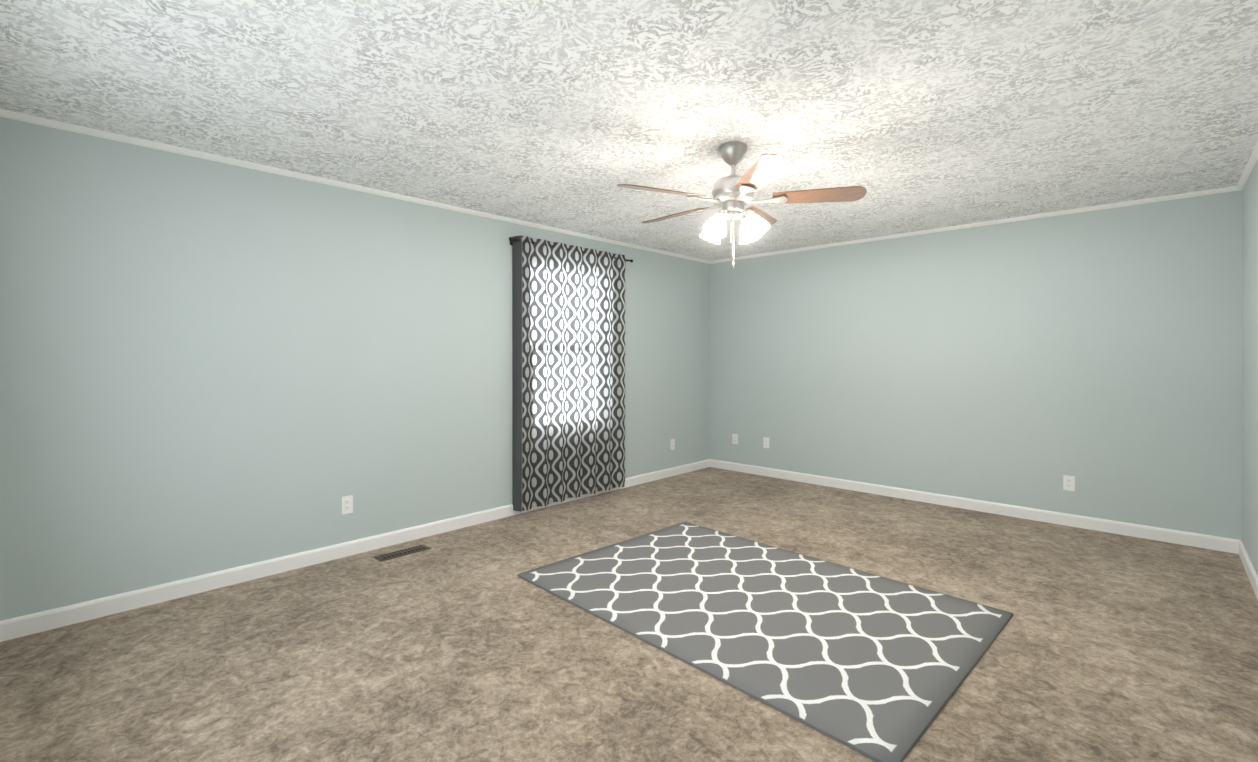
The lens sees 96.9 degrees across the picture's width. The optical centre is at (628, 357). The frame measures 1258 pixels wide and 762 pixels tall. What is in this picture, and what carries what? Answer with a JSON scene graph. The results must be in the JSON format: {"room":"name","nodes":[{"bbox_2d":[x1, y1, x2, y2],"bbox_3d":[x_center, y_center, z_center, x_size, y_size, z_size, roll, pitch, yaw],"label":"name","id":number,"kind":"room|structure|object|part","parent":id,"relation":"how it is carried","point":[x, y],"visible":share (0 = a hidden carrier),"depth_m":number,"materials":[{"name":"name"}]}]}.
{"room":"empty bedroom","nodes":[
{"label":"empty bedroom","id":0,"kind":"room"},
{"bbox_2d":[0,117,709,620],"bbox_3d":[-1.075,0.080,4.570,0.120,2.440,5.787,0,0,43],"label":"wall","id":1,"kind":"structure","parent":0,"point":[206,367],"depth_m":3.25,"materials":[{"name":"paint"}]},
{"bbox_2d":[341,495,352,514],"bbox_3d":[-1.849,0.966,3.661,0.008,0.115,0.070,0,0,43],"label":"electrical outlet","id":2,"kind":"object","parent":1,"relation":"attached to","point":[346,504],"visible":1,"depth_m":3.66,"materials":[{"name":"white plastic"}]},
{"bbox_2d":[0,459,709,641],"bbox_3d":[-0.985,1.254,4.570,0.014,0.092,5.667,0,0,43],"label":"baseboard","id":3,"kind":"structure","parent":1,"relation":"attached to","point":[24,625],"depth_m":3.27,"materials":[{"name":"white wood"}]},
{"bbox_2d":[0,109,709,263],"bbox_3d":[-0.981,-1.125,4.561,0.026,0.030,5.667,0,0,43],"label":"crown molding","id":4,"kind":"structure","parent":1,"relation":"attached to","point":[8,114],"depth_m":3.37,"materials":[{"name":"white wood"}]},
{"bbox_2d":[509,235,632,511],"bbox_3d":[-0.481,0.132,5.025,0.117,2.256,1.454,0,0,43],"label":"curtain","id":5,"kind":"object","parent":1,"relation":"attached to","point":[568,371],"visible":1,"depth_m":4.92,"materials":[{"name":"grey fabric"}]},
{"bbox_3d":[-0.487,-0.956,5.028,0.101,0.060,1.454,0,0,43],"label":"curtain rod","id":6,"kind":"part","parent":5,"relation":"part of","materials":[{"name":"brown metal"}]},
{"bbox_2d":[670,439,674,449],"bbox_3d":[0.480,0.952,6.120,0.008,0.115,0.070,0,0,43],"label":"electrical outlet","id":7,"kind":"object","parent":1,"relation":"attached to","point":[672,444],"visible":1,"depth_m":6.11,"materials":[{"name":"white plastic"}]},
{"bbox_2d":[0,467,1257,761],"bbox_3d":[0.198,1.353,2.724,4.510,0.100,6.960,0,0,43],"label":"floor","id":8,"kind":"structure","parent":0,"point":[464,645],"depth_m":2.41,"materials":[{"name":"carpet"}]},
{"bbox_2d":[374,544,430,561],"bbox_3d":[-1.505,1.297,3.718,0.115,0.010,0.340,0,0,44],"label":"air vent register","id":9,"kind":"object","parent":8,"relation":"on","point":[400,553],"visible":1,"depth_m":3.70,"materials":[{"name":"brown metal"}]},
{"bbox_2d":[517,522,1012,761],"bbox_3d":[0.639,1.296,3.074,1.533,0.012,2.174,0,0,-44],"label":"rug","id":10,"kind":"object","parent":8,"relation":"on","point":[876,668],"visible":0.98,"depth_m":2.71,"materials":[{"name":"grey fabric"}]},
{"bbox_2d":[0,0,1257,260],"bbox_3d":[0.198,-1.187,2.720,4.510,0.100,6.960,0,0,43],"label":"ceiling","id":11,"kind":"structure","parent":0,"point":[906,114],"depth_m":2.44,"materials":[{"name":"white paint"}]},
{"bbox_2d":[617,142,866,267],"bbox_3d":[0.540,-0.809,3.049,1.260,0.657,1.289,0,0,43],"label":"ceiling fan","id":12,"kind":"object","parent":11,"relation":"hanging from","point":[732,193],"visible":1,"depth_m":2.92,"materials":[{"name":"brown wood"}]},
{"bbox_3d":[0.562,-0.809,3.010,0.271,0.657,0.271,0,0,43],"label":"motor","id":13,"kind":"part","parent":12,"relation":"part of","materials":[{"name":"silver metal"}]},
{"bbox_2d":[710,190,1241,539],"bbox_3d":[2.550,0.079,5.205,4.510,2.440,0.120,0,0,43],"label":"wall","id":14,"kind":"structure","parent":0,"point":[1097,354],"depth_m":4.56,"materials":[{"name":"paint"}]},
{"bbox_2d":[732,434,737,443],"bbox_3d":[1.213,0.931,6.385,0.070,0.115,0.008,0,0,43],"label":"electrical outlet","id":15,"kind":"object","parent":14,"relation":"attached to","point":[734,438],"visible":1,"depth_m":6.38,"materials":[{"name":"white plastic"}]},
{"bbox_2d":[763,437,768,447],"bbox_3d":[1.504,0.932,6.109,0.070,0.115,0.008,0,0,43],"label":"electrical outlet","id":16,"kind":"object","parent":14,"relation":"attached to","point":[765,442],"visible":1,"depth_m":6.11,"materials":[{"name":"white plastic"}]},
{"bbox_2d":[710,459,1239,553],"bbox_3d":[2.504,1.253,5.159,4.270,0.092,0.014,0,0,43],"label":"baseboard","id":17,"kind":"structure","parent":14,"relation":"attached to","point":[1223,544],"depth_m":4.56,"materials":[{"name":"white wood"}]},
{"bbox_2d":[710,186,1239,263],"bbox_3d":[2.499,-1.126,5.150,4.270,0.030,0.026,0,0,43],"label":"crown molding","id":18,"kind":"structure","parent":14,"relation":"attached to","point":[1132,202],"depth_m":4.55,"materials":[{"name":"white wood"}]},
{"bbox_2d":[1063,475,1074,490],"bbox_3d":[3.402,0.970,4.312,0.070,0.115,0.008,0,0,43],"label":"electrical outlet","id":19,"kind":"object","parent":14,"relation":"attached to","point":[1068,483],"visible":1,"depth_m":4.31,"materials":[{"name":"white plastic"}]},
{"bbox_2d":[1241,160,1257,574],"bbox_3d":[1.792,0.086,1.213,0.120,2.440,6.720,0,0,43],"label":"wall","id":20,"kind":"structure","parent":0,"point":[1249,532],"depth_m":3.35,"materials":[{"name":"paint"}]},
{"bbox_2d":[1237,141,1257,189],"bbox_3d":[2.101,-1.120,1.643,0.026,0.030,5.667,0,0,43],"label":"crown molding","id":21,"kind":"structure","parent":20,"relation":"attached to","point":[1250,165],"depth_m":3.30,"materials":[{"name":"white wood"}]},
{"bbox_2d":[1239,540,1257,599],"bbox_3d":[1.744,1.260,1.261,0.014,0.092,6.720,0,0,43],"label":"baseboard","id":22,"kind":"structure","parent":20,"relation":"attached to","point":[1252,575],"depth_m":3.29,"materials":[{"name":"white wood"}]}
]}

